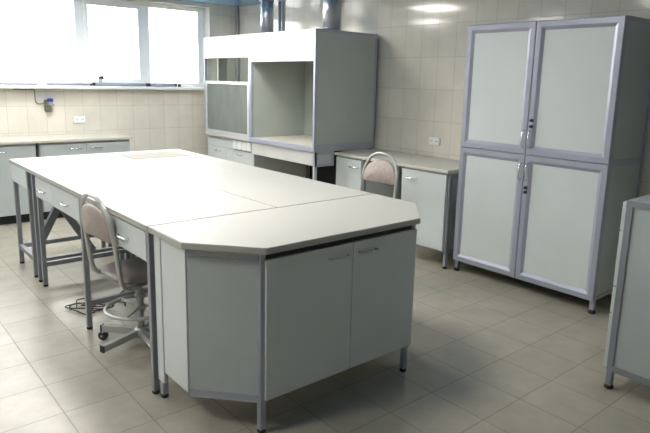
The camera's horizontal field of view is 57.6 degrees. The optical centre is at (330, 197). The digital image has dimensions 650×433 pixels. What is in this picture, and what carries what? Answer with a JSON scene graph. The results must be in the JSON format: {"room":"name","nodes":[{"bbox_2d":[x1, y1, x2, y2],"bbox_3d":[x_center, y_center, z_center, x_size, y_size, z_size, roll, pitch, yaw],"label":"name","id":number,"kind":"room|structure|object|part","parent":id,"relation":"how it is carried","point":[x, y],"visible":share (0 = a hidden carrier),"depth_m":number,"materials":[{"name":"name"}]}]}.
{"room":"laboratory","nodes":[
{"label":"laboratory","id":0,"kind":"room"},
{"bbox_2d":[0,0,235,155],"bbox_3d":[-4.263,-1.041,6.333,7.800,2.580,0.300,-8,15,-40],"label":"wall","id":1,"kind":"structure","parent":0,"point":[155,119],"depth_m":7.61,"materials":[{"name":"tile"}]},
{"bbox_2d":[44,98,53,110],"bbox_3d":[-3.289,-1.082,6.909,0.100,0.153,0.080,-8,15,-40],"label":"valve","id":2,"kind":"object","parent":1,"relation":"attached to","point":[48,103],"visible":1,"depth_m":6.89,"materials":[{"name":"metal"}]},
{"bbox_2d":[13,89,43,103],"bbox_3d":[-3.463,-1.156,6.780,0.316,0.178,0.017,-8,14,-38],"label":"cable","id":3,"kind":"object","parent":2,"relation":"attached to","point":[13,89],"visible":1,"depth_m":6.80,"materials":[{"name":"grey plastic"}]},
{"bbox_2d":[73,116,84,122],"bbox_3d":[-3.054,-0.945,7.182,0.136,0.076,0.022,-8,15,-40],"label":"power outlet","id":4,"kind":"object","parent":1,"relation":"attached to","point":[81,119],"visible":1,"depth_m":7.18,"materials":[{"name":"white plastic"}]},
{"bbox_2d":[0,0,204,89],"bbox_3d":[-2.907,-1.879,7.180,3.170,1.099,0.330,-8,15,-40],"label":"window","id":5,"kind":"structure","parent":1,"relation":"in","point":[79,7],"depth_m":7.46,"materials":[{"name":"white plastic"}]},
{"bbox_2d":[0,82,91,85],"bbox_3d":[-3.442,-1.292,6.719,1.424,0.029,0.029,-8,15,-40],"label":"pipe","id":6,"kind":"object","parent":5,"relation":"on","point":[1,83],"visible":1,"depth_m":6.87,"materials":[{"name":"black plastic"}]},
{"bbox_3d":[-2.920,-1.359,7.283,3.170,0.037,0.330,-8,15,-40],"label":"sill","id":7,"kind":"part","parent":5,"relation":"part of","materials":[{"name":"white plastic"}]},
{"bbox_3d":[-2.722,-1.941,7.434,0.720,0.970,0.018,-8,15,-40],"label":"sash","id":8,"kind":"part","parent":5,"relation":"part of","materials":[{"name":"glass"}]},
{"bbox_2d":[92,76,147,85],"bbox_3d":[-2.622,-1.455,7.385,0.689,0.126,0.066,-8,15,-40],"label":"pipe","id":9,"kind":"object","parent":5,"relation":"on","point":[100,83],"visible":1,"depth_m":7.33,"materials":[{"name":"black plastic"}]},
{"bbox_2d":[148,83,176,86],"bbox_3d":[-2.207,-1.473,7.747,0.389,0.040,0.040,-8,15,-40],"label":"pipe","id":10,"kind":"object","parent":5,"relation":"on","point":[149,84],"visible":1,"depth_m":7.72,"materials":[{"name":"black plastic"}]},
{"bbox_2d":[204,8,209,36],"bbox_3d":[-1.766,-2.086,8.261,0.006,1.063,0.301,-8,15,-40],"label":"trim","id":11,"kind":"structure","parent":1,"relation":"attached to","point":[206,10],"depth_m":8.13,"materials":[{"name":"white plastic"}]},
{"bbox_2d":[179,0,283,6],"bbox_3d":[-1.340,-1.599,2.573,8.000,0.120,9.900,-8,15,-40],"label":"ceiling","id":12,"kind":"structure","parent":0,"point":[235,3],"depth_m":7.82,"materials":[{"name":"paint"}]},
{"bbox_2d":[0,217,649,432],"bbox_3d":[-1.404,1.049,3.100,8.000,0.120,9.900,-8,15,-40],"label":"floor","id":13,"kind":"structure","parent":0,"point":[488,351],"depth_m":3.29,"materials":[{"name":"tile"}]},
{"bbox_2d":[0,144,35,224],"bbox_3d":[-3.677,-0.159,6.373,0.835,0.863,0.626,-8,15,-40],"label":"base cabinet","id":14,"kind":"object","parent":13,"relation":"on","point":[15,151],"visible":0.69,"depth_m":6.27,"materials":[{"name":"grey laminate"}]},
{"bbox_2d":[9,154,129,281],"bbox_3d":[-2.165,0.140,4.962,0.753,0.900,0.716,-8,15,-40],"label":"side table","id":15,"kind":"object","parent":13,"relation":"on","point":[21,169],"visible":0.62,"depth_m":4.74,"materials":[{"name":"grey laminate"}]},
{"bbox_3d":[-2.643,0.128,4.996,0.032,0.851,0.032,-8,15,-40],"label":"leg","id":16,"kind":"part","parent":15,"relation":"part of","materials":[{"name":"grey paint"}]},
{"bbox_3d":[-2.503,0.448,4.882,0.031,0.038,0.428,-8,15,-40],"label":"rail","id":17,"kind":"part","parent":15,"relation":"part of","materials":[{"name":"grey metal"}]},
{"bbox_3d":[-2.349,0.203,4.656,0.032,0.851,0.032,-8,15,-40],"label":"leg","id":18,"kind":"part","parent":15,"relation":"part of","materials":[{"name":"grey paint"}]},
{"bbox_3d":[-2.262,0.225,4.555,0.032,0.851,0.032,-8,15,-40],"label":"leg","id":19,"kind":"part","parent":15,"relation":"part of","materials":[{"name":"grey paint"}]},
{"bbox_3d":[-2.384,0.373,5.273,0.668,0.035,0.031,-8,15,-40],"label":"rail","id":20,"kind":"part","parent":15,"relation":"part of","materials":[{"name":"grey metal"}]},
{"bbox_3d":[-2.004,0.465,4.832,0.666,0.055,0.035,-8,15,-40],"label":"rail","id":21,"kind":"part","parent":15,"relation":"part of","materials":[{"name":"grey metal"}]},
{"bbox_3d":[-2.112,0.053,5.438,0.032,0.851,0.032,-8,15,-40],"label":"leg","id":22,"kind":"part","parent":15,"relation":"part of","materials":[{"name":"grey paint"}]},
{"bbox_2d":[35,139,129,219],"bbox_3d":[-2.951,-0.262,6.979,1.002,0.863,0.626,-8,15,-40],"label":"base cabinet","id":23,"kind":"object","parent":13,"relation":"on","point":[123,145],"visible":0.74,"depth_m":6.64,"materials":[{"name":"grey laminate"}]},
{"bbox_3d":[-2.968,-0.231,6.611,0.488,0.735,0.018,-8,15,-40],"label":"door","id":24,"kind":"part","parent":23,"relation":"part of","materials":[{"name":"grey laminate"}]},
{"bbox_2d":[0,132,132,144],"bbox_3d":[-3.278,-0.657,6.630,1.900,0.030,0.646,-8,15,-40],"label":"countertop","id":25,"kind":"structure","parent":23,"relation":"on","point":[49,138],"depth_m":6.67,"materials":[{"name":"beige laminate"}]},
{"bbox_3d":[-2.589,-0.284,6.927,0.498,0.735,0.018,-8,15,-40],"label":"door","id":26,"kind":"part","parent":23,"relation":"part of","materials":[{"name":"grey laminate"}]},
{"bbox_2d":[65,290,125,314],"bbox_3d":[-1.589,0.731,4.240,0.568,0.043,0.280,-10,16,-44],"label":"cable","id":27,"kind":"object","parent":13,"relation":"on","point":[76,303],"visible":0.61,"depth_m":4.10,"materials":[{"name":"black rubber"}]},
{"bbox_2d":[80,192,149,353],"bbox_3d":[-1.131,0.422,3.487,0.552,0.971,0.545,-9,15,-43],"label":"chair","id":28,"kind":"object","parent":13,"relation":"on","point":[96,223],"visible":0.73,"depth_m":3.38,"materials":[{"name":"silver metal"}]},
{"bbox_3d":[-1.310,0.131,3.273,0.072,0.193,0.358,-9,15,-43],"label":"backrest","id":29,"kind":"part","parent":28,"relation":"part of","materials":[{"name":"beige plastic"}]},
{"bbox_3d":[-1.194,0.220,3.406,0.374,0.547,0.419,-9,15,-43],"label":"frame","id":30,"kind":"part","parent":28,"relation":"part of","materials":[{"name":"silver metal"}]},
{"bbox_3d":[-1.293,0.805,3.617,0.244,0.058,0.032,4,12,14],"label":"leg","id":31,"kind":"part","parent":28,"relation":"part of","materials":[{"name":"silver metal"}]},
{"bbox_3d":[-1.233,0.837,3.462,0.032,0.058,0.243,9,14,33],"label":"leg","id":32,"kind":"part","parent":28,"relation":"part of","materials":[{"name":"silver metal"}]},
{"bbox_3d":[-1.133,0.423,3.511,0.394,0.050,0.414,-9,15,-43],"label":"seat","id":33,"kind":"part","parent":28,"relation":"part of","materials":[{"name":"grey plastic"}]},
{"bbox_3d":[-1.060,0.840,3.467,0.032,0.058,0.243,-7,14,-37],"label":"leg","id":34,"kind":"part","parent":28,"relation":"part of","materials":[{"name":"silver metal"}]},
{"bbox_2d":[32,163,275,393],"bbox_3d":[-1.273,0.369,3.918,0.768,0.900,2.053,-8,15,-40],"label":"desk","id":35,"kind":"object","parent":13,"relation":"on","point":[136,198],"visible":0.6,"depth_m":3.64,"materials":[{"name":"white laminate"}]},
{"bbox_3d":[-2.179,0.247,4.456,0.032,0.851,0.032,-8,15,-40],"label":"leg","id":36,"kind":"part","parent":35,"relation":"part of","materials":[{"name":"grey paint"}]},
{"bbox_3d":[-2.051,-0.050,4.238,0.018,0.150,0.425,-8,15,-40],"label":"drawer","id":37,"kind":"part","parent":35,"relation":"part of","materials":[{"name":"white laminate"}]},
{"bbox_3d":[-1.732,0.031,3.869,0.018,0.150,0.557,-8,15,-40],"label":"drawer","id":38,"kind":"part","parent":35,"relation":"part of","materials":[{"name":"white laminate"}]},
{"bbox_3d":[-1.541,0.409,3.718,0.032,0.851,0.032,-8,15,-40],"label":"leg","id":39,"kind":"part","parent":35,"relation":"part of","materials":[{"name":"grey paint"}]},
{"bbox_3d":[-1.922,0.473,4.728,0.661,0.034,0.029,-8,15,-40],"label":"rail","id":40,"kind":"part","parent":35,"relation":"part of","materials":[{"name":"grey metal"}]},
{"bbox_3d":[-1.284,0.635,3.990,0.661,0.034,0.029,-8,15,-40],"label":"rail","id":41,"kind":"part","parent":35,"relation":"part of","materials":[{"name":"grey metal"}]},
{"bbox_3d":[-1.104,0.206,3.107,0.030,0.011,0.139,-8,15,-40],"label":"handle","id":42,"kind":"part","parent":35,"relation":"part of","materials":[{"name":"metal"}]},
{"bbox_3d":[-1.077,0.198,3.111,0.018,0.150,0.539,-8,15,-40],"label":"drawer","id":43,"kind":"part","parent":35,"relation":"part of","materials":[{"name":"white laminate"}]},
{"bbox_3d":[-0.893,0.574,2.968,0.032,0.851,0.032,-8,15,-40],"label":"leg","id":44,"kind":"part","parent":35,"relation":"part of","materials":[{"name":"grey paint"}]},
{"bbox_2d":[101,149,210,256],"bbox_3d":[-1.588,0.057,5.443,0.753,0.903,0.716,-8,15,-40],"label":"table","id":45,"kind":"object","parent":13,"relation":"on","point":[170,154],"visible":0.29,"depth_m":5.32,"materials":[{"name":"laminate"}]},
{"bbox_2d":[133,157,372,207],"bbox_3d":[-0.683,0.286,4.410,0.768,0.900,2.053,-8,15,-40],"label":"desk","id":46,"kind":"object","parent":13,"relation":"on","point":[276,189],"visible":0.3,"depth_m":4.09,"materials":[{"name":"grey laminate"}]},
{"bbox_2d":[208,134,305,177],"bbox_3d":[-0.974,-0.345,7.587,0.810,0.884,1.100,-8,15,-40],"label":"base cabinet","id":47,"kind":"object","parent":13,"relation":"on","point":[235,150],"visible":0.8,"depth_m":7.22,"materials":[{"name":"white laminate"}]},
{"bbox_3d":[-1.455,-0.344,7.597,0.018,0.634,0.461,-8,15,-40],"label":"door","id":48,"kind":"part","parent":47,"relation":"part of","materials":[{"name":"white laminate"}]},
{"bbox_3d":[-1.241,-0.670,7.285,0.018,0.130,1.100,-8,15,-40],"label":"socket panel","id":49,"kind":"part","parent":47,"relation":"part of","materials":[{"name":"white laminate"}]},
{"bbox_3d":[-1.246,-0.290,7.355,0.018,0.634,0.173,-8,15,-40],"label":"door","id":50,"kind":"part","parent":47,"relation":"part of","materials":[{"name":"white laminate"}]},
{"bbox_2d":[233,140,237,148],"bbox_3d":[-1.153,-0.642,7.146,0.030,0.106,0.090,-8,15,-40],"label":"power socket","id":51,"kind":"object","parent":47,"relation":"attached to","point":[235,142],"depth_m":7.12,"materials":[{"name":"white plastic"}]},
{"bbox_2d":[237,140,241,149],"bbox_3d":[-1.087,-0.625,7.070,0.030,0.106,0.090,-8,15,-40],"label":"power socket","id":52,"kind":"object","parent":47,"relation":"attached to","point":[239,142],"depth_m":7.06,"materials":[{"name":"white plastic"}]},
{"bbox_3d":[-1.041,-0.238,7.118,0.018,0.634,0.448,-8,15,-40],"label":"door","id":53,"kind":"part","parent":47,"relation":"part of","materials":[{"name":"white laminate"}]},
{"bbox_2d":[242,141,245,150],"bbox_3d":[-1.021,-0.609,6.994,0.030,0.106,0.090,-8,15,-40],"label":"power socket","id":54,"kind":"object","parent":47,"relation":"attached to","point":[243,142],"depth_m":6.98,"materials":[{"name":"white plastic"}]},
{"bbox_2d":[203,34,288,141],"bbox_3d":[-0.941,-1.365,7.350,0.841,1.203,1.060,-8,15,-40],"label":"fume hood","id":55,"kind":"object","parent":47,"relation":"on","point":[227,103],"visible":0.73,"depth_m":7.11,"materials":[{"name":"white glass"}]},
{"bbox_3d":[-1.585,-1.407,7.481,0.033,1.202,0.020,-8,15,-40],"label":"post","id":56,"kind":"part","parent":55,"relation":"part of","materials":[{"name":"silver metal"}]},
{"bbox_3d":[-1.549,-1.421,7.506,0.053,1.143,0.024,-8,15,-40],"label":"frame","id":57,"kind":"part","parent":55,"relation":"part of","materials":[{"name":"grey metal"}]},
{"bbox_3d":[-1.395,-1.654,7.588,0.130,0.510,0.024,-8,15,-40],"label":"frame","id":58,"kind":"part","parent":55,"relation":"part of","materials":[{"name":"grey metal"}]},
{"bbox_3d":[-1.257,-1.081,7.142,0.022,0.632,1.011,-8,15,-40],"label":"sash","id":59,"kind":"part","parent":55,"relation":"part of","materials":[{"name":"glass"}]},
{"bbox_3d":[-1.256,-1.081,7.144,0.005,0.573,0.954,-8,15,-40],"label":"sash glass","id":60,"kind":"part","parent":55,"relation":"part of","materials":[{"name":"grey glass"}]},
{"bbox_3d":[-1.264,-0.750,7.206,0.025,0.037,1.019,-8,15,-40],"label":"rail","id":61,"kind":"part","parent":55,"relation":"part of","materials":[{"name":"grey metal"}]},
{"bbox_3d":[-0.916,-1.237,6.707,0.033,1.202,0.028,-8,15,-40],"label":"post","id":62,"kind":"part","parent":55,"relation":"part of","materials":[{"name":"silver metal"}]},
{"bbox_2d":[260,0,273,32],"bbox_3d":[-0.762,-2.163,7.048,0.182,0.487,0.182,-8,15,-40],"label":"ventilation duct","id":63,"kind":"object","parent":55,"relation":"on","point":[267,6],"visible":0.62,"depth_m":6.99,"materials":[{"name":"metal"}]},
{"bbox_2d":[246,142,251,151],"bbox_3d":[-0.955,-0.592,6.918,0.030,0.106,0.090,-8,15,-40],"label":"power socket","id":64,"kind":"object","parent":47,"relation":"attached to","point":[248,144],"depth_m":6.90,"materials":[{"name":"white plastic"}]},
{"bbox_2d":[148,194,419,432],"bbox_3d":[-0.106,0.549,3.155,1.509,0.900,0.643,-8,15,-40],"label":"base cabinet","id":65,"kind":"object","parent":13,"relation":"on","point":[261,306],"visible":1,"depth_m":2.77,"materials":[{"name":"grey laminate"}]},
{"bbox_3d":[-0.846,0.926,3.003,0.030,0.150,0.030,-8,15,-40],"label":"leg","id":66,"kind":"part","parent":65,"relation":"part of","materials":[{"name":"grey metal"}]},
{"bbox_3d":[-0.732,0.544,2.772,0.007,0.701,0.248,-8,15,-40],"label":"panel","id":67,"kind":"part","parent":65,"relation":"part of","materials":[{"name":"white laminate"}]},
{"bbox_3d":[-0.320,0.995,2.720,0.030,0.150,0.030,-8,15,-40],"label":"leg","id":68,"kind":"part","parent":65,"relation":"part of","materials":[{"name":"grey metal"}]},
{"bbox_3d":[-0.310,0.587,2.639,0.028,0.717,0.024,-8,15,-40],"label":"corner post","id":69,"kind":"part","parent":65,"relation":"part of","materials":[{"name":"grey metal"}]},
{"bbox_2d":[148,194,419,254],"bbox_3d":[-0.094,0.123,3.068,1.509,0.030,0.637,-8,15,-40],"label":"countertop","id":70,"kind":"structure","parent":65,"relation":"on","point":[275,230],"depth_m":2.90,"materials":[{"name":"white laminate"}]},
{"bbox_3d":[-0.100,0.572,2.796,0.508,0.667,0.020,-8,15,-40],"label":"door","id":71,"kind":"part","parent":65,"relation":"part of","materials":[{"name":"white laminate"}]},
{"bbox_3d":[0.047,0.288,2.823,0.126,0.011,0.036,-8,15,-40],"label":"handle","id":72,"kind":"part","parent":65,"relation":"part of","materials":[{"name":"metal"}]},
{"bbox_3d":[0.193,0.267,2.944,0.126,0.011,0.036,-8,15,-40],"label":"handle","id":73,"kind":"part","parent":65,"relation":"part of","materials":[{"name":"metal"}]},
{"bbox_3d":[0.273,0.519,3.106,0.460,0.667,0.020,-8,15,-40],"label":"door","id":74,"kind":"part","parent":65,"relation":"part of","materials":[{"name":"white laminate"}]},
{"bbox_3d":[0.409,0.891,3.333,0.030,0.150,0.030,-8,15,-40],"label":"leg","id":75,"kind":"part","parent":65,"relation":"part of","materials":[{"name":"grey metal"}]},
{"bbox_2d":[250,28,377,184],"bbox_3d":[-0.224,-0.745,6.596,0.848,2.090,1.169,-8,15,-40],"label":"fume hood","id":76,"kind":"object","parent":13,"relation":"on","point":[316,87],"visible":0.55,"depth_m":6.24,"materials":[{"name":"grey laminate"}]},
{"bbox_3d":[-0.893,-1.231,6.681,0.033,1.202,0.020,-8,15,-40],"label":"post","id":77,"kind":"part","parent":76,"relation":"part of","materials":[{"name":"silver metal"}]},
{"bbox_3d":[-0.892,-0.220,6.877,0.032,0.880,0.032,-8,15,-40],"label":"leg","id":78,"kind":"part","parent":76,"relation":"part of","materials":[{"name":"grey metal"}]},
{"bbox_3d":[-0.571,-1.292,6.944,0.808,1.130,0.018,-8,15,-40],"label":"panel","id":79,"kind":"part","parent":76,"relation":"part of","materials":[{"name":"grey metal"}]},
{"bbox_3d":[-0.538,-0.572,6.364,0.036,0.053,1.167,-8,15,-40],"label":"rail","id":80,"kind":"part","parent":76,"relation":"part of","materials":[{"name":"grey metal"}]},
{"bbox_3d":[-0.298,-0.304,7.372,0.032,0.880,0.032,-8,15,-40],"label":"leg","id":81,"kind":"part","parent":76,"relation":"part of","materials":[{"name":"grey paint"}]},
{"bbox_3d":[0.053,-1.234,6.731,0.020,1.130,1.117,-8,15,-40],"label":"panel","id":82,"kind":"part","parent":76,"relation":"part of","materials":[{"name":"grey metal"}]},
{"bbox_3d":[-0.171,-0.037,6.042,0.032,0.880,0.032,-8,15,-40],"label":"leg","id":83,"kind":"part","parent":76,"relation":"part of","materials":[{"name":"grey metal"}]},
{"bbox_3d":[-0.156,-1.043,5.828,0.033,1.202,0.028,-8,15,-40],"label":"post","id":84,"kind":"part","parent":76,"relation":"part of","materials":[{"name":"silver metal"}]},
{"bbox_2d":[322,0,338,29],"bbox_3d":[-0.001,-1.969,6.168,0.196,0.487,0.196,-8,15,-40],"label":"ventilation duct","id":85,"kind":"object","parent":76,"relation":"on","point":[330,7],"visible":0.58,"depth_m":6.12,"materials":[{"name":"metal"}]},
{"bbox_3d":[0.151,-0.525,6.209,0.808,0.053,0.033,-8,15,-40],"label":"rail","id":86,"kind":"part","parent":76,"relation":"part of","materials":[{"name":"grey metal"}]},
{"bbox_3d":[0.158,-1.103,6.086,0.788,1.130,0.016,-8,15,-40],"label":"panel","id":87,"kind":"part","parent":76,"relation":"part of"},
{"bbox_2d":[336,156,401,198],"bbox_3d":[0.384,-0.020,6.213,0.620,0.846,0.410,-8,15,-40],"label":"base cabinet","id":88,"kind":"object","parent":13,"relation":"on","point":[349,170],"visible":0.16,"depth_m":6.01,"materials":[{"name":"white laminate"}]},
{"bbox_3d":[0.176,-0.065,6.040,0.020,0.674,0.375,-8,15,-40],"label":"door","id":89,"kind":"part","parent":88,"relation":"part of","materials":[{"name":"white laminate"}]},
{"bbox_2d":[360,152,397,198],"bbox_3d":[0.230,0.137,4.973,0.552,1.016,0.545,-9,15,-42],"label":"chair","id":90,"kind":"object","parent":13,"relation":"on","point":[380,171],"visible":0.19,"depth_m":5.03,"materials":[{"name":"fabric"}]},
{"bbox_3d":[0.427,-0.227,5.052,0.072,0.193,0.358,-9,15,-42],"label":"backrest","id":91,"kind":"part","parent":90,"relation":"part of","materials":[{"name":"fabric"}]},
{"bbox_2d":[401,167,458,268],"bbox_3d":[1.025,0.143,5.472,0.620,0.846,0.547,-8,15,-40],"label":"base cabinet","id":92,"kind":"object","parent":13,"relation":"on","point":[434,194],"visible":0.51,"depth_m":5.20,"materials":[{"name":"white laminate"}]},
{"bbox_2d":[334,149,458,199],"bbox_3d":[0.742,-0.010,5.816,0.628,0.758,1.477,-8,15,-40],"label":"countertop","id":93,"kind":"structure","parent":92,"relation":"on","point":[428,163],"depth_m":5.65,"materials":[{"name":"beige laminate"}]},
{"bbox_3d":[0.817,0.098,5.298,0.020,0.674,0.512,-8,15,-40],"label":"door","id":94,"kind":"part","parent":92,"relation":"part of","materials":[{"name":"white laminate"}]},
{"bbox_3d":[1.001,0.539,5.198,0.028,0.135,0.028,-8,15,-40],"label":"leg","id":95,"kind":"part","parent":92,"relation":"part of","materials":[{"name":"grey metal"}]},
{"bbox_2d":[453,15,649,313],"bbox_3d":[1.678,-0.301,4.658,0.590,2.067,1.265,-8,15,-40],"label":"tall cabinet","id":96,"kind":"object","parent":13,"relation":"on","point":[555,115],"visible":0.91,"depth_m":4.34,"materials":[{"name":"grey laminate"}]},
{"bbox_3d":[1.101,0.566,5.162,0.034,0.086,0.034,-8,15,-40],"label":"leg","id":97,"kind":"part","parent":96,"relation":"part of","materials":[{"name":"grey metal"}]},
{"bbox_3d":[1.279,0.104,4.830,0.009,0.891,0.519,-8,15,-40],"label":"door","id":98,"kind":"part","parent":96,"relation":"part of","materials":[{"name":"white laminate"}]},
{"bbox_3d":[1.274,0.105,4.826,0.024,0.981,0.609,-8,15,-40],"label":"door frame","id":99,"kind":"part","parent":96,"relation":"part of","materials":[{"name":"grey metal"}]},
{"bbox_3d":[1.302,-0.858,4.639,0.009,0.884,0.519,-8,15,-40],"label":"door","id":100,"kind":"part","parent":96,"relation":"part of","materials":[{"name":"white laminate"}]},
{"bbox_3d":[1.297,-0.857,4.635,0.024,0.974,0.609,-8,15,-40],"label":"door frame","id":101,"kind":"part","parent":96,"relation":"part of","materials":[{"name":"silver metal"}]},
{"bbox_3d":[1.443,-0.200,4.523,0.038,0.136,0.011,-8,15,-40],"label":"handle","id":102,"kind":"part","parent":96,"relation":"part of","materials":[{"name":"metal"}]},
{"bbox_3d":[1.449,-0.445,4.475,0.038,0.136,0.011,-8,15,-40],"label":"handle","id":103,"kind":"part","parent":96,"relation":"part of","materials":[{"name":"metal"}]},
{"bbox_3d":[1.476,-0.192,4.485,0.038,0.136,0.011,-8,15,-40],"label":"handle","id":104,"kind":"part","parent":96,"relation":"part of","materials":[{"name":"metal"}]},
{"bbox_3d":[1.482,-0.437,4.436,0.038,0.136,0.011,-8,15,-40],"label":"handle","id":105,"kind":"part","parent":96,"relation":"part of","materials":[{"name":"metal"}]},
{"bbox_3d":[1.725,-1.313,4.476,0.522,0.011,1.247,-8,15,-40],"label":"panel","id":106,"kind":"part","parent":96,"relation":"part of","materials":[{"name":"grey metal"}]},
{"bbox_3d":[1.682,0.207,4.363,0.009,0.891,0.544,-8,15,-40],"label":"door","id":107,"kind":"part","parent":96,"relation":"part of","materials":[{"name":"white laminate"}]},
{"bbox_3d":[1.677,0.208,4.359,0.024,0.981,0.634,-8,15,-40],"label":"door frame","id":108,"kind":"part","parent":96,"relation":"part of","materials":[{"name":"grey metal"}]},
{"bbox_3d":[1.706,-0.755,4.172,0.009,0.884,0.544,-8,15,-40],"label":"door","id":109,"kind":"part","parent":96,"relation":"part of","materials":[{"name":"white laminate"}]},
{"bbox_3d":[1.701,-0.755,4.168,0.024,0.974,0.634,-8,15,-40],"label":"door frame","id":110,"kind":"part","parent":96,"relation":"part of","materials":[{"name":"grey metal"}]},
{"bbox_3d":[1.882,0.765,4.258,0.034,0.086,0.034,-8,15,-40],"label":"leg","id":111,"kind":"part","parent":96,"relation":"part of","materials":[{"name":"grey metal"}]},
{"bbox_2d":[603,195,649,388],"bbox_3d":[2.018,0.519,3.198,0.906,1.043,0.662,-8,15,-40],"label":"base cabinet","id":112,"kind":"object","parent":13,"relation":"on","point":[627,349],"visible":1,"depth_m":3.06,"materials":[{"name":"grey laminate"}]},
{"bbox_3d":[1.827,0.717,3.460,0.886,0.304,0.019,-8,15,-40],"label":"drawer","id":113,"kind":"part","parent":112,"relation":"part of","materials":[{"name":"white laminate"}]},
{"bbox_3d":[1.512,0.966,3.206,0.032,0.100,0.032,-8,15,-40],"label":"leg","id":114,"kind":"part","parent":112,"relation":"part of","materials":[{"name":"grey paint"}]},
{"bbox_3d":[1.833,0.493,3.415,0.886,0.142,0.019,-8,15,-40],"label":"drawer","id":115,"kind":"part","parent":112,"relation":"part of","materials":[{"name":"white laminate"}]},
{"bbox_3d":[1.838,0.272,3.371,0.886,0.296,0.019,-8,15,-40],"label":"drawer","id":116,"kind":"part","parent":112,"relation":"part of","materials":[{"name":"white laminate"}]},
{"bbox_3d":[1.843,0.048,3.326,0.886,0.150,0.019,-8,15,-40],"label":"drawer","id":117,"kind":"part","parent":112,"relation":"part of","materials":[{"name":"white laminate"}]},
{"bbox_3d":[2.046,0.020,3.079,0.890,0.016,0.596,-8,15,-40],"label":"panel","id":118,"kind":"part","parent":112,"relation":"part of","materials":[{"name":"grey laminate"}]},
{"bbox_2d":[239,0,649,293],"bbox_3d":[1.703,-0.671,5.207,0.200,2.580,9.200,-8,15,-40],"label":"wall","id":119,"kind":"structure","parent":0,"point":[422,47],"depth_m":5.90,"materials":[{"name":"tile"}]},
{"bbox_2d":[236,7,239,81],"bbox_3d":[-1.342,-1.408,8.543,0.040,2.578,0.041,-8,15,-40],"label":"trim","id":120,"kind":"structure","parent":119,"relation":"attached to","point":[237,8],"depth_m":8.41,"materials":[{"name":"grey metal"}]},
{"bbox_2d":[278,1,281,31],"bbox_3d":[-0.679,-1.242,7.765,0.044,2.567,0.044,-8,15,-40],"label":"pipe","id":121,"kind":"object","parent":119,"relation":"attached to","point":[279,2],"visible":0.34,"depth_m":7.54,"materials":[{"name":"silver metal"}]},
{"bbox_2d":[429,137,439,144],"bbox_3d":[1.025,-0.560,5.864,0.022,0.076,0.136,-8,15,-40],"label":"power outlet","id":122,"kind":"object","parent":119,"relation":"attached to","point":[432,140],"visible":1,"depth_m":5.85,"materials":[{"name":"white plastic"}]}
]}

